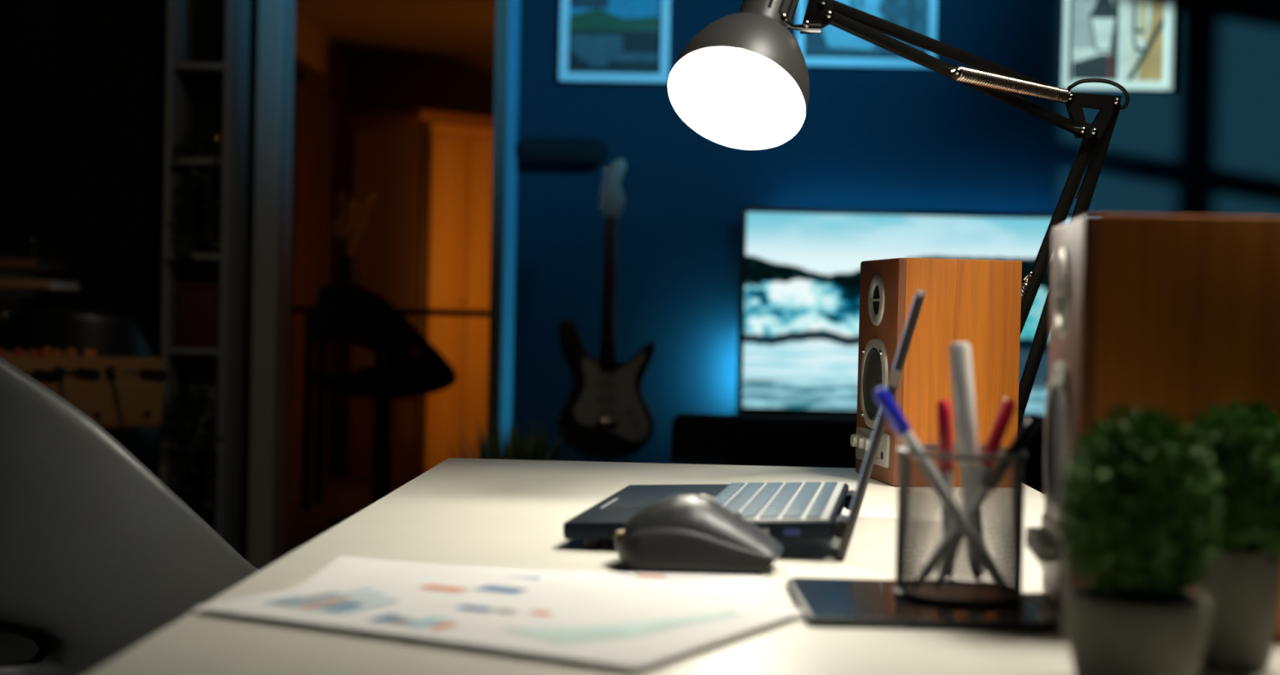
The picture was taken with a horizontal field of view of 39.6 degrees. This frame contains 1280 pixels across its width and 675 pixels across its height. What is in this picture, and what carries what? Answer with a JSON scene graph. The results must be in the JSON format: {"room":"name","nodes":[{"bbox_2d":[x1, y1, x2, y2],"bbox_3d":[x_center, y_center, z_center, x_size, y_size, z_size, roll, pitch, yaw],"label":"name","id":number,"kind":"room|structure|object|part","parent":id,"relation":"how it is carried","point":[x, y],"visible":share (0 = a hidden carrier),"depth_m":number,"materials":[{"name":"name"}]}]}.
{"room":"home office","nodes":[
{"label":"home office","id":0,"kind":"room"},
{"bbox_2d":[0,0,257,560],"bbox_3d":[-1.548,-0.652,6.227,2.210,2.900,0.150,1,1,2],"label":"wall","id":1,"kind":"structure","parent":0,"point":[82,82],"depth_m":6.17,"materials":[{"name":"black paint"}]},
{"bbox_2d":[247,0,508,570],"bbox_3d":[-0.892,-0.456,6.179,0.861,2.540,0.211,1,1,2],"label":"door frame","id":2,"kind":"structure","parent":1,"relation":"attached to","point":[276,18],"depth_m":6.10,"materials":[{"name":"grey paint"}]},
{"bbox_3d":[-0.485,-0.425,6.076,0.040,2.500,0.030,1,1,2],"label":"frame","id":3,"kind":"part","parent":2,"relation":"part of","materials":[{"name":"grey paint"}]},
{"bbox_2d":[293,12,353,471],"bbox_3d":[-1.792,-0.492,8.354,0.120,2.500,3.900,1,1,2],"label":"wall","id":4,"kind":"structure","parent":0,"point":[313,46],"depth_m":9.88,"materials":[{"name":"paint"}]},
{"bbox_2d":[285,58,334,492],"bbox_3d":[-1.689,-0.291,9.074,0.050,2.140,0.820,1,1,2],"label":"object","id":5,"kind":"structure","parent":4,"relation":"in","point":[313,91],"depth_m":8.95,"materials":[{"name":"brown wood"}]},
{"bbox_2d":[284,463,403,556],"bbox_3d":[0.309,0.923,4.207,6.400,0.100,12.200,1,1,2],"label":"floor","id":6,"kind":"structure","parent":0,"point":[344,495],"depth_m":8.14,"materials":[{"name":"brown wood"}]},
{"bbox_2d":[0,346,167,427],"bbox_3d":[-1.764,0.422,4.598,1.000,0.794,0.855,0,1,-43],"label":"table","id":7,"kind":"object","parent":6,"relation":"on","point":[113,392],"visible":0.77,"depth_m":4.71,"materials":[{"name":"brown wood"}]},
{"bbox_3d":[-1.458,0.095,4.355,0.034,0.034,0.100,0,1,-43],"label":"handle","id":8,"kind":"part","parent":7,"relation":"part of","materials":[{"name":"black plastic"}]},
{"bbox_3d":[-1.664,0.084,4.786,0.012,0.012,0.700,0,1,-43],"label":"rod","id":9,"kind":"part","parent":7,"relation":"part of","materials":[{"name":"black metal"}]},
{"bbox_3d":[-1.401,0.094,4.505,0.034,0.034,0.100,0,1,-43],"label":"handle","id":10,"kind":"part","parent":7,"relation":"part of","materials":[{"name":"black plastic"}]},
{"bbox_3d":[-1.534,0.085,4.859,0.012,0.012,0.770,0,1,-43],"label":"rod","id":11,"kind":"part","parent":7,"relation":"part of","materials":[{"name":"silver wood"}]},
{"bbox_3d":[-1.247,0.097,4.553,0.034,0.034,0.100,0,1,-43],"label":"handle","id":12,"kind":"part","parent":7,"relation":"part of","materials":[{"name":"black plastic"}]},
{"bbox_2d":[6,306,164,468],"bbox_3d":[-1.724,0.357,5.493,0.515,0.898,0.485,1,1,12],"label":"armchair","id":13,"kind":"object","parent":6,"relation":"on","point":[111,335],"visible":0.22,"depth_m":5.32,"materials":[{"name":"leather"}]},
{"bbox_2d":[0,356,259,674],"bbox_3d":[-0.662,0.403,1.805,0.707,0.973,0.582,0,1,-41],"label":"chair","id":14,"kind":"object","parent":6,"relation":"on","point":[99,556],"visible":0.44,"depth_m":1.57,"materials":[{"name":"grey plastic"}]},
{"bbox_2d":[158,0,250,554],"bbox_3d":[-1.447,-0.295,5.914,0.212,2.200,0.240,1,1,2],"label":"bookcase","id":15,"kind":"object","parent":6,"relation":"on","point":[208,41],"visible":0.69,"depth_m":5.90,"materials":[{"name":"black wood"}]},
{"bbox_3d":[-1.542,-0.297,5.917,0.022,2.200,0.240,1,1,2],"label":"panel","id":16,"kind":"part","parent":15,"relation":"part of","materials":[{"name":"black wood"}]},
{"bbox_2d":[155,377,225,510],"bbox_3d":[-1.456,0.344,5.816,0.247,0.426,0.256,1,1,2],"label":"trailing plant","id":17,"kind":"object","parent":15,"relation":"on","point":[198,426],"visible":0.97,"depth_m":5.77,"materials":[{"name":"green plant"}]},
{"bbox_3d":[-1.462,0.301,5.894,0.100,0.080,0.100,1,1,2],"label":"pot","id":18,"kind":"part","parent":17,"relation":"part of","materials":[{"name":"black"}]},
{"bbox_3d":[-1.462,0.350,5.925,0.168,0.020,0.230,1,1,2],"label":"shelf","id":19,"kind":"part","parent":15,"relation":"part of","materials":[{"name":"black wood"}]},
{"bbox_3d":[-1.455,0.043,5.920,0.168,0.020,0.230,1,1,2],"label":"shelf","id":20,"kind":"part","parent":15,"relation":"part of","materials":[{"name":"wood"}]},
{"bbox_2d":[165,124,222,268],"bbox_3d":[-1.447,-0.466,5.852,0.183,0.484,0.249,1,1,2],"label":"trailing plant","id":21,"kind":"object","parent":15,"relation":"on","point":[200,144],"visible":0.95,"depth_m":5.80,"materials":[{"name":"green plant"}]},
{"bbox_3d":[-1.448,-0.267,5.915,0.168,0.020,0.230,1,1,2],"label":"shelf","id":22,"kind":"part","parent":15,"relation":"part of","materials":[{"name":"black wood"}]},
{"bbox_3d":[-1.441,-0.578,5.910,0.168,0.020,0.230,1,1,2],"label":"shelf","id":23,"kind":"part","parent":15,"relation":"part of","materials":[{"name":"black wood"}]},
{"bbox_2d":[176,282,219,348],"bbox_3d":[-1.450,-0.074,5.878,0.136,0.215,0.126,1,1,2],"label":"storage box","id":24,"kind":"object","parent":15,"relation":"on","point":[197,303],"visible":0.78,"depth_m":5.82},
{"bbox_3d":[-1.447,-0.169,5.876,0.136,0.025,0.126,1,1,2],"label":"lid","id":25,"kind":"part","parent":24,"relation":"part of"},
{"bbox_3d":[-1.434,-0.887,5.905,0.168,0.020,0.230,1,1,2],"label":"shelf","id":26,"kind":"part","parent":15,"relation":"part of","materials":[{"name":"black wood"}]},
{"bbox_2d":[186,360,217,439],"bbox_3d":[-1.468,0.209,5.993,0.106,0.260,0.066,1,1,2],"label":"storage box","id":27,"kind":"object","parent":15,"relation":"on","point":[204,374],"visible":0.52,"depth_m":5.96,"materials":[{"name":"black cardboard"}]},
{"bbox_3d":[-1.466,0.091,5.991,0.106,0.025,0.066,1,1,2],"label":"lid","id":28,"kind":"part","parent":27,"relation":"part of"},
{"bbox_3d":[-1.444,-0.296,6.030,0.168,2.180,0.008,1,1,2],"label":"panel","id":29,"kind":"part","parent":15,"relation":"part of","materials":[{"name":"black wood"}]},
{"bbox_2d":[210,129,222,158],"bbox_3d":[-1.387,-0.633,5.827,0.040,0.096,0.040,1,1,2],"label":"ornament","id":30,"kind":"object","parent":15,"relation":"on","point":[216,137],"visible":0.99,"depth_m":5.81,"materials":[{"name":"gold metal"}]},
{"bbox_3d":[-1.387,-0.655,5.827,0.040,0.052,0.040,1,1,2],"label":"bulb","id":31,"kind":"part","parent":30,"relation":"part of","materials":[{"name":"orange glass"}]},
{"bbox_3d":[-1.352,-0.292,5.911,0.022,2.200,0.240,1,1,2],"label":"panel","id":32,"kind":"part","parent":15,"relation":"part of","materials":[{"name":"wood"}]},
{"bbox_2d":[310,284,457,525],"bbox_3d":[-1.095,0.284,7.540,0.632,1.008,0.573,1,1,-26],"label":"bar stool","id":33,"kind":"object","parent":6,"relation":"on","point":[356,314],"visible":0.96,"depth_m":7.32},
{"bbox_2d":[288,305,489,511],"bbox_3d":[-1.179,0.321,8.067,1.040,0.912,0.340,1,1,2],"label":"bar table","id":34,"kind":"object","parent":6,"relation":"on","point":[380,357],"visible":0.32,"depth_m":7.93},
{"bbox_3d":[-1.483,0.331,7.946,0.040,0.882,0.040,1,1,2],"label":"leg","id":35,"kind":"part","parent":34,"relation":"part of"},
{"bbox_3d":[-1.475,0.327,8.206,0.040,0.882,0.040,1,1,2],"label":"leg","id":36,"kind":"part","parent":34,"relation":"part of","materials":[{"name":"black metal"}]},
{"bbox_2d":[322,185,378,285],"bbox_3d":[-1.295,-0.416,8.085,0.231,0.555,0.247,0,1,-43],"label":"vase","id":37,"kind":"object","parent":34,"relation":"on","point":[348,273],"visible":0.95,"depth_m":8.03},
{"bbox_3d":[-1.169,0.339,7.937,0.040,0.882,0.040,1,1,2],"label":"leg","id":38,"kind":"part","parent":34,"relation":"part of","materials":[{"name":"black metal"}]},
{"bbox_3d":[-1.161,0.335,8.196,0.040,0.882,0.040,1,1,2],"label":"leg","id":39,"kind":"part","parent":34,"relation":"part of","materials":[{"name":"black metal"}]},
{"bbox_2d":[346,108,493,484],"bbox_3d":[-1.046,-0.203,9.508,0.840,1.920,0.680,0,1,-42],"label":"wardrobe","id":40,"kind":"object","parent":6,"relation":"on","point":[427,245],"visible":0.48,"depth_m":9.19,"materials":[{"name":"brown wood"}]},
{"bbox_3d":[-1.025,-1.133,9.493,0.840,0.060,0.680,0,1,-42],"label":"cornice","id":41,"kind":"part","parent":40,"relation":"part of","materials":[{"name":"brown wood"}]},
{"bbox_3d":[-1.105,-0.167,9.047,0.050,1.860,0.024,0,1,-42],"label":"corner post","id":42,"kind":"part","parent":40,"relation":"part of","materials":[{"name":"brown wood"}]},
{"bbox_3d":[-0.995,-0.166,9.145,0.229,1.740,0.018,0,1,-42],"label":"door","id":43,"kind":"part","parent":40,"relation":"part of","materials":[{"name":"brown wood"}]},
{"bbox_3d":[-0.919,-0.185,9.187,0.020,0.020,0.022,0,1,-42],"label":"knob","id":44,"kind":"part","parent":40,"relation":"part of","materials":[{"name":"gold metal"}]},
{"bbox_3d":[-0.821,-0.165,9.303,0.229,1.740,0.018,0,1,-42],"label":"door","id":45,"kind":"part","parent":40,"relation":"part of","materials":[{"name":"brown wood"}]},
{"bbox_2d":[437,411,595,461],"bbox_3d":[-0.326,0.519,4.625,0.463,0.665,0.462,1,1,2],"label":"potted grass plant","id":46,"kind":"object","parent":6,"relation":"on","point":[532,452],"visible":0.09,"depth_m":4.57,"materials":[{"name":"green plant"}]},
{"bbox_2d":[577,457,635,462],"bbox_3d":[-0.113,0.531,6.035,0.420,0.595,0.321,1,1,2],"label":"guitar stand","id":47,"kind":"object","parent":6,"relation":"on","point":[604,459],"visible":0.09,"depth_m":5.98,"materials":[{"name":"black metal"}]},
{"bbox_3d":[-0.162,0.426,5.940,0.102,0.037,0.130,1,1,2],"label":"cradle arm","id":48,"kind":"part","parent":47,"relation":"part of"},
{"bbox_2d":[556,159,656,458],"bbox_3d":[-0.106,-0.095,5.898,0.329,0.992,0.058,1,1,2],"label":"electric guitar","id":49,"kind":"object","parent":47,"relation":"on","point":[606,400],"visible":0.98,"depth_m":5.88,"materials":[{"name":"black wood"}]},
{"bbox_3d":[-0.036,0.238,5.878,0.022,0.022,0.012,1,1,2],"label":"knob","id":50,"kind":"part","parent":49,"relation":"part of","materials":[{"name":"black plastic"}]},
{"bbox_3d":[-0.017,0.274,5.878,0.022,0.022,0.012,1,1,2],"label":"knob","id":51,"kind":"part","parent":49,"relation":"part of","materials":[{"name":"black plastic"}]},
{"bbox_3d":[0.000,0.309,5.878,0.022,0.022,0.012,1,1,2],"label":"knob","id":52,"kind":"part","parent":49,"relation":"part of","materials":[{"name":"black plastic"}]},
{"bbox_3d":[-0.113,0.509,6.000,0.024,0.550,0.034,1,1,2],"label":"post","id":53,"kind":"part","parent":47,"relation":"part of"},
{"bbox_3d":[-0.065,0.428,5.937,0.102,0.037,0.130,1,1,2],"label":"cradle arm","id":54,"kind":"part","parent":47,"relation":"part of"},
{"bbox_2d":[86,457,1279,674],"bbox_3d":[0.065,0.539,1.274,0.660,0.750,1.695,1,1,2],"label":"desk","id":55,"kind":"object","parent":6,"relation":"on","point":[486,513],"visible":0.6,"depth_m":1.14,"materials":[{"name":"beige laminate"}]},
{"bbox_2d":[194,562,803,667],"bbox_3d":[-0.079,0.159,1.051,0.297,0.002,0.210,2,1,29],"label":"chart sheet","id":56,"kind":"object","parent":55,"relation":"on","point":[599,624],"visible":1,"depth_m":1.03,"materials":[{"name":"white paper"}]},
{"bbox_2d":[293,555,764,631],"bbox_3d":[-0.071,0.160,1.130,0.297,0.005,0.210,1,1,5],"label":"chart sheet","id":57,"kind":"object","parent":55,"relation":"on","point":[735,588],"visible":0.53,"depth_m":1.20,"materials":[{"name":"white paper"}]},
{"bbox_2d":[613,493,783,574],"bbox_3d":[0.043,0.138,1.274,0.121,0.052,0.092,1,1,5],"label":"computer mouse","id":58,"kind":"object","parent":55,"relation":"on","point":[682,533],"visible":1,"depth_m":1.24,"materials":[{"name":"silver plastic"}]},
{"bbox_2d":[563,288,924,559],"bbox_3d":[0.098,0.061,1.469,0.266,0.202,0.303,1,1,9],"label":"laptop","id":59,"kind":"object","parent":55,"relation":"on","point":[788,510],"visible":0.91,"depth_m":1.37,"materials":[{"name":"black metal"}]},
{"bbox_2d":[723,483,844,519],"bbox_3d":[0.111,0.135,1.468,0.102,0.006,0.286,1,1,9],"label":"keyboard","id":60,"kind":"object","parent":59,"relation":"on","point":[754,501],"depth_m":1.45,"materials":[{"name":"silver plastic"}]},
{"bbox_3d":[0.200,0.063,1.453,0.060,0.201,0.302,1,1,9],"label":"lid","id":61,"kind":"part","parent":59,"relation":"part of","materials":[{"name":"grey metal"}]},
{"bbox_2d":[667,0,1129,432],"bbox_3d":[0.255,-0.081,1.856,0.639,0.585,0.206,0,1,-43],"label":"desk lamp","id":62,"kind":"object","parent":55,"relation":"on","point":[741,82],"visible":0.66,"depth_m":1.71,"materials":[{"name":"metal"}]},
{"bbox_3d":[0.092,-0.244,1.661,0.061,0.100,0.087,1,1,2],"label":"bulb","id":63,"kind":"part","parent":62,"relation":"part of","materials":[{"name":"white glass"}]},
{"bbox_3d":[0.093,-0.277,1.680,0.131,0.196,0.178,1,1,2],"label":"lamp shade","id":64,"kind":"part","parent":62,"relation":"part of","materials":[{"name":"grey metal"}]},
{"bbox_2d":[779,12,789,30],"bbox_3d":[0.137,-0.299,1.684,0.010,0.018,0.006,1,1,2],"label":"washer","id":65,"kind":"object","parent":62,"relation":"in","point":[784,16],"depth_m":1.68,"materials":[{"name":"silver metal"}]},
{"bbox_3d":[0.152,-0.294,1.677,0.036,0.014,0.017,1,1,2],"label":"joint rod","id":66,"kind":"part","parent":62,"relation":"part of","materials":[{"name":"silver metal"}]},
{"bbox_3d":[0.169,-0.312,1.681,0.033,0.048,0.016,1,1,2],"label":"head plate","id":67,"kind":"part","parent":62,"relation":"part of","materials":[{"name":"black metal"}]},
{"bbox_3d":[0.326,-0.292,1.831,0.430,0.058,0.009,0,1,-44],"label":"arm","id":68,"kind":"part","parent":62,"relation":"part of"},
{"bbox_3d":[0.335,-0.267,1.831,0.438,0.082,0.009,0,1,-44],"label":"arm","id":69,"kind":"part","parent":62,"relation":"part of"},
{"bbox_3d":[0.451,-0.065,2.032,0.151,0.337,0.015,2,1,43],"label":"arm","id":70,"kind":"part","parent":62,"relation":"part of"},
{"bbox_3d":[0.483,-0.081,2.030,0.100,0.370,0.099,1,1,2],"label":"arm","id":71,"kind":"part","parent":62,"relation":"part of"},
{"bbox_3d":[0.504,-0.247,1.989,0.063,0.051,0.002,1,1,2],"label":"elbow plate","id":72,"kind":"part","parent":62,"relation":"part of","materials":[{"name":"black metal"}]},
{"bbox_3d":[0.503,-0.247,1.974,0.063,0.051,0.002,1,1,2],"label":"elbow plate","id":73,"kind":"part","parent":62,"relation":"part of","materials":[{"name":"black metal"}]},
{"bbox_2d":[786,577,1055,632],"bbox_3d":[0.171,0.166,1.113,0.146,0.006,0.156,1,1,0],"label":"tablet","id":74,"kind":"object","parent":55,"relation":"on","point":[824,602],"visible":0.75,"depth_m":1.06,"materials":[{"name":"black glass"}]},
{"bbox_2d":[893,444,1027,606],"bbox_3d":[0.202,0.117,1.124,0.082,0.093,0.082,1,1,2],"label":"pen cup","id":75,"kind":"object","parent":74,"relation":"on","point":[957,593],"visible":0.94,"depth_m":1.10,"materials":[{"name":"grey metal"}]},
{"bbox_2d":[872,386,1008,595],"bbox_3d":[0.188,0.096,1.108,0.088,0.129,0.012,1,1,4],"label":"ballpoint pen","id":76,"kind":"object","parent":75,"relation":"in","point":[883,399],"visible":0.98,"depth_m":1.10,"materials":[{"name":"blue plastic"}]},
{"bbox_2d":[937,400,955,582],"bbox_3d":[0.199,0.100,1.153,0.015,0.119,0.011,1,1,-19],"label":"pen","id":77,"kind":"object","parent":75,"relation":"in","point":[944,406],"visible":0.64,"depth_m":1.15,"materials":[{"name":"red plastic"}]},
{"bbox_2d":[949,342,984,586],"bbox_3d":[0.210,0.081,1.140,0.028,0.157,0.014,1,1,-18],"label":"marker pen","id":78,"kind":"object","parent":75,"relation":"in","point":[960,353],"visible":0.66,"depth_m":1.13,"materials":[{"name":"white plastic"}]},
{"bbox_2d":[936,398,1015,591],"bbox_3d":[0.213,0.099,1.129,0.052,0.122,0.011,1,1,-18],"label":"pen","id":79,"kind":"object","parent":75,"relation":"in","point":[998,430],"visible":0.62,"depth_m":1.13,"materials":[{"name":"red plastic"}]},
{"bbox_2d":[913,417,1039,591],"bbox_3d":[0.211,0.105,1.119,0.079,0.110,0.010,1,1,-5],"label":"ballpoint pen","id":80,"kind":"object","parent":75,"relation":"in","point":[1031,426],"visible":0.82,"depth_m":1.11,"materials":[{"name":"black plastic"}]},
{"bbox_2d":[849,257,1022,488],"bbox_3d":[0.321,0.037,1.974,0.152,0.244,0.156,1,1,-8],"label":"speaker","id":81,"kind":"object","parent":55,"relation":"on","point":[977,303],"visible":0.83,"depth_m":1.90},
{"bbox_3d":[0.244,0.116,2.005,0.012,0.015,0.015,1,1,-8],"label":"knob","id":82,"kind":"part","parent":81,"relation":"part of","materials":[{"name":"silver metal"}]},
{"bbox_3d":[0.248,0.117,1.977,0.012,0.015,0.015,1,1,-8],"label":"knob","id":83,"kind":"part","parent":81,"relation":"part of","materials":[{"name":"silver metal"}]},
{"bbox_3d":[0.252,0.117,1.950,0.012,0.015,0.015,1,1,-8],"label":"knob","id":84,"kind":"part","parent":81,"relation":"part of","materials":[{"name":"silver metal"}]},
{"bbox_3d":[0.257,0.121,1.967,0.004,0.036,0.128,1,1,-8],"label":"control panel","id":85,"kind":"part","parent":81,"relation":"part of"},
{"bbox_3d":[0.258,0.051,1.965,0.005,0.100,0.098,1,1,-8],"label":"woofer frame","id":86,"kind":"part","parent":81,"relation":"part of","materials":[{"name":"silver metal"}]},
{"bbox_3d":[0.267,0.036,1.966,0.012,0.244,0.156,1,1,-8],"label":"panel","id":87,"kind":"part","parent":81,"relation":"part of","materials":[{"name":"brown wood"}]},
{"bbox_2d":[1049,403,1226,674],"bbox_3d":[0.246,0.103,0.880,0.084,0.142,0.085,1,1,2],"label":"topiary plant","id":88,"kind":"object","parent":55,"relation":"on","point":[1138,518],"visible":1,"depth_m":0.86,"materials":[{"name":"green plant"}]},
{"bbox_3d":[0.245,0.151,0.880,0.071,0.046,0.071,1,1,2],"label":"pot","id":89,"kind":"part","parent":88,"relation":"part of","materials":[{"name":"grey ceramic"}]},
{"bbox_2d":[1025,213,1279,642],"bbox_3d":[0.323,0.051,1.101,0.152,0.244,0.156,1,1,6],"label":"speaker","id":90,"kind":"object","parent":55,"relation":"on","point":[1180,314],"visible":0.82,"depth_m":1.02},
{"bbox_3d":[0.256,0.130,1.149,0.012,0.015,0.015,1,1,6],"label":"knob","id":91,"kind":"part","parent":90,"relation":"part of","materials":[{"name":"silver metal"}]},
{"bbox_3d":[0.253,0.130,1.121,0.012,0.015,0.015,1,1,6],"label":"knob","id":92,"kind":"part","parent":90,"relation":"part of","materials":[{"name":"silver metal"}]},
{"bbox_3d":[0.250,0.131,1.094,0.012,0.015,0.015,1,1,6],"label":"knob","id":93,"kind":"part","parent":90,"relation":"part of","materials":[{"name":"silver metal"}]},
{"bbox_3d":[0.259,0.135,1.109,0.004,0.036,0.128,1,1,6],"label":"control panel","id":94,"kind":"part","parent":90,"relation":"part of","materials":[{"name":"silver metal"}]},
{"bbox_3d":[0.260,0.065,1.108,0.005,0.100,0.098,1,1,6],"label":"woofer frame","id":95,"kind":"part","parent":90,"relation":"part of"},
{"bbox_3d":[0.268,0.049,1.107,0.012,0.244,0.156,1,1,6],"label":"panel","id":96,"kind":"part","parent":90,"relation":"part of","materials":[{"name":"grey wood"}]},
{"bbox_2d":[1186,398,1279,671],"bbox_3d":[0.318,0.104,0.947,0.081,0.142,0.082,1,1,2],"label":"topiary plant","id":97,"kind":"object","parent":55,"relation":"on","point":[1242,588],"visible":0.66,"depth_m":0.93,"materials":[{"name":"green plant"}]},
{"bbox_3d":[0.318,0.143,0.948,0.045,0.062,0.045,1,1,2],"label":"pot","id":98,"kind":"part","parent":97,"relation":"part of","materials":[{"name":"grey ceramic"}]},
{"bbox_2d":[668,413,1044,493],"bbox_3d":[0.880,0.557,4.599,1.630,0.645,0.770,1,1,2],"label":"sofa","id":99,"kind":"object","parent":6,"relation":"on","point":[696,438],"visible":0.12,"depth_m":4.82,"materials":[{"name":"black fabric"}]},
{"bbox_3d":[0.149,0.533,4.566,0.170,0.420,0.660,1,1,2],"label":"armrest","id":100,"kind":"part","parent":99,"relation":"part of","materials":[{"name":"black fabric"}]},
{"bbox_3d":[-2.304,0.370,5.681,0.600,0.800,0.480,1,1,2],"label":"sideboard","id":101,"kind":"object","parent":6,"relation":"on","visible":0},
{"bbox_2d":[0,297,49,330],"bbox_3d":[-2.155,-0.079,5.660,0.440,0.105,0.320,1,1,2],"label":"stereo receiver","id":102,"kind":"object","parent":101,"relation":"on","point":[9,306],"visible":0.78,"depth_m":5.51,"materials":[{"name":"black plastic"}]},
{"bbox_3d":[-1.970,-0.070,5.504,0.027,0.027,0.020,1,1,2],"label":"knob","id":103,"kind":"part","parent":102,"relation":"part of","materials":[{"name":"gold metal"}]},
{"bbox_3d":[-2.123,-0.144,5.668,0.460,0.025,0.240,1,1,0],"label":"book","id":104,"kind":"object","parent":102,"relation":"on","visible":0},
{"bbox_2d":[0,278,80,290],"bbox_3d":[-2.032,-0.171,5.664,0.420,0.032,0.240,1,1,5],"label":"book","id":105,"kind":"object","parent":104,"relation":"on","point":[5,283],"visible":0.98,"depth_m":5.54,"materials":[{"name":"white paper"}]},
{"bbox_3d":[-2.102,-0.204,5.666,0.400,0.030,0.240,1,1,-2],"label":"book","id":106,"kind":"object","parent":105,"relation":"on","visible":0},
{"bbox_2d":[0,257,66,271],"bbox_3d":[-2.051,-0.236,5.664,0.360,0.034,0.240,1,1,4],"label":"book","id":107,"kind":"object","parent":106,"relation":"on","point":[5,263],"visible":0.97,"depth_m":5.54,"materials":[{"name":"paper"}]},
{"bbox_2d":[295,0,496,58],"bbox_3d":[-0.605,-1.615,8.349,2.500,0.100,3.900,1,1,2],"label":"ceiling","id":108,"kind":"structure","parent":0,"point":[424,28],"depth_m":9.07,"materials":[{"name":"paint"}]},
{"bbox_2d":[345,56,494,463],"bbox_3d":[-0.571,-0.495,10.277,2.500,2.500,0.120,1,1,2],"label":"wall","id":109,"kind":"structure","parent":0,"point":[381,85],"depth_m":10.22,"materials":[{"name":"paint"}]},
{"bbox_2d":[499,0,520,454],"bbox_3d":[-0.473,-0.629,6.299,0.035,2.900,0.420,1,1,2],"label":"wall","id":110,"kind":"structure","parent":0,"point":[514,6],"depth_m":6.30,"materials":[{"name":"blue paint"}]},
{"bbox_2d":[511,0,1279,463],"bbox_3d":[1.509,-0.587,6.508,3.915,2.900,0.120,1,1,2],"label":"wall","id":111,"kind":"structure","parent":0,"point":[867,138],"depth_m":6.47,"materials":[{"name":"blue paint"}]},
{"bbox_2d":[515,137,608,164],"bbox_3d":[-0.282,-0.677,6.445,0.330,0.085,0.110,1,1,2],"label":"wall shelf","id":112,"kind":"object","parent":111,"relation":"attached to","point":[527,149],"visible":1,"depth_m":6.40,"materials":[{"name":"wood"}]},
{"bbox_2d":[558,0,671,84],"bbox_3d":[-0.089,-1.189,6.466,0.400,0.520,0.030,1,1,2],"label":"framed picture","id":113,"kind":"object","parent":111,"relation":"attached to","point":[601,41],"visible":0.96,"depth_m":6.47},
{"bbox_2d":[795,0,937,68],"bbox_3d":[0.821,-1.191,6.438,0.505,0.420,0.030,1,1,2],"label":"framed picture","id":114,"kind":"object","parent":111,"relation":"attached to","point":[833,46],"visible":0.46,"depth_m":6.44},
{"bbox_2d":[736,206,1099,422],"bbox_3d":[1.004,-0.081,6.397,1.300,0.745,0.146,1,1,2],"label":"television","id":115,"kind":"object","parent":111,"relation":"attached to","point":[797,348],"visible":0.49,"depth_m":6.33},
{"bbox_2d":[1061,0,1175,91],"bbox_3d":[1.726,-1.143,6.410,0.394,0.500,0.030,1,1,2],"label":"framed picture","id":116,"kind":"object","parent":111,"relation":"attached to","point":[1128,43],"visible":0.96,"depth_m":6.41}
]}

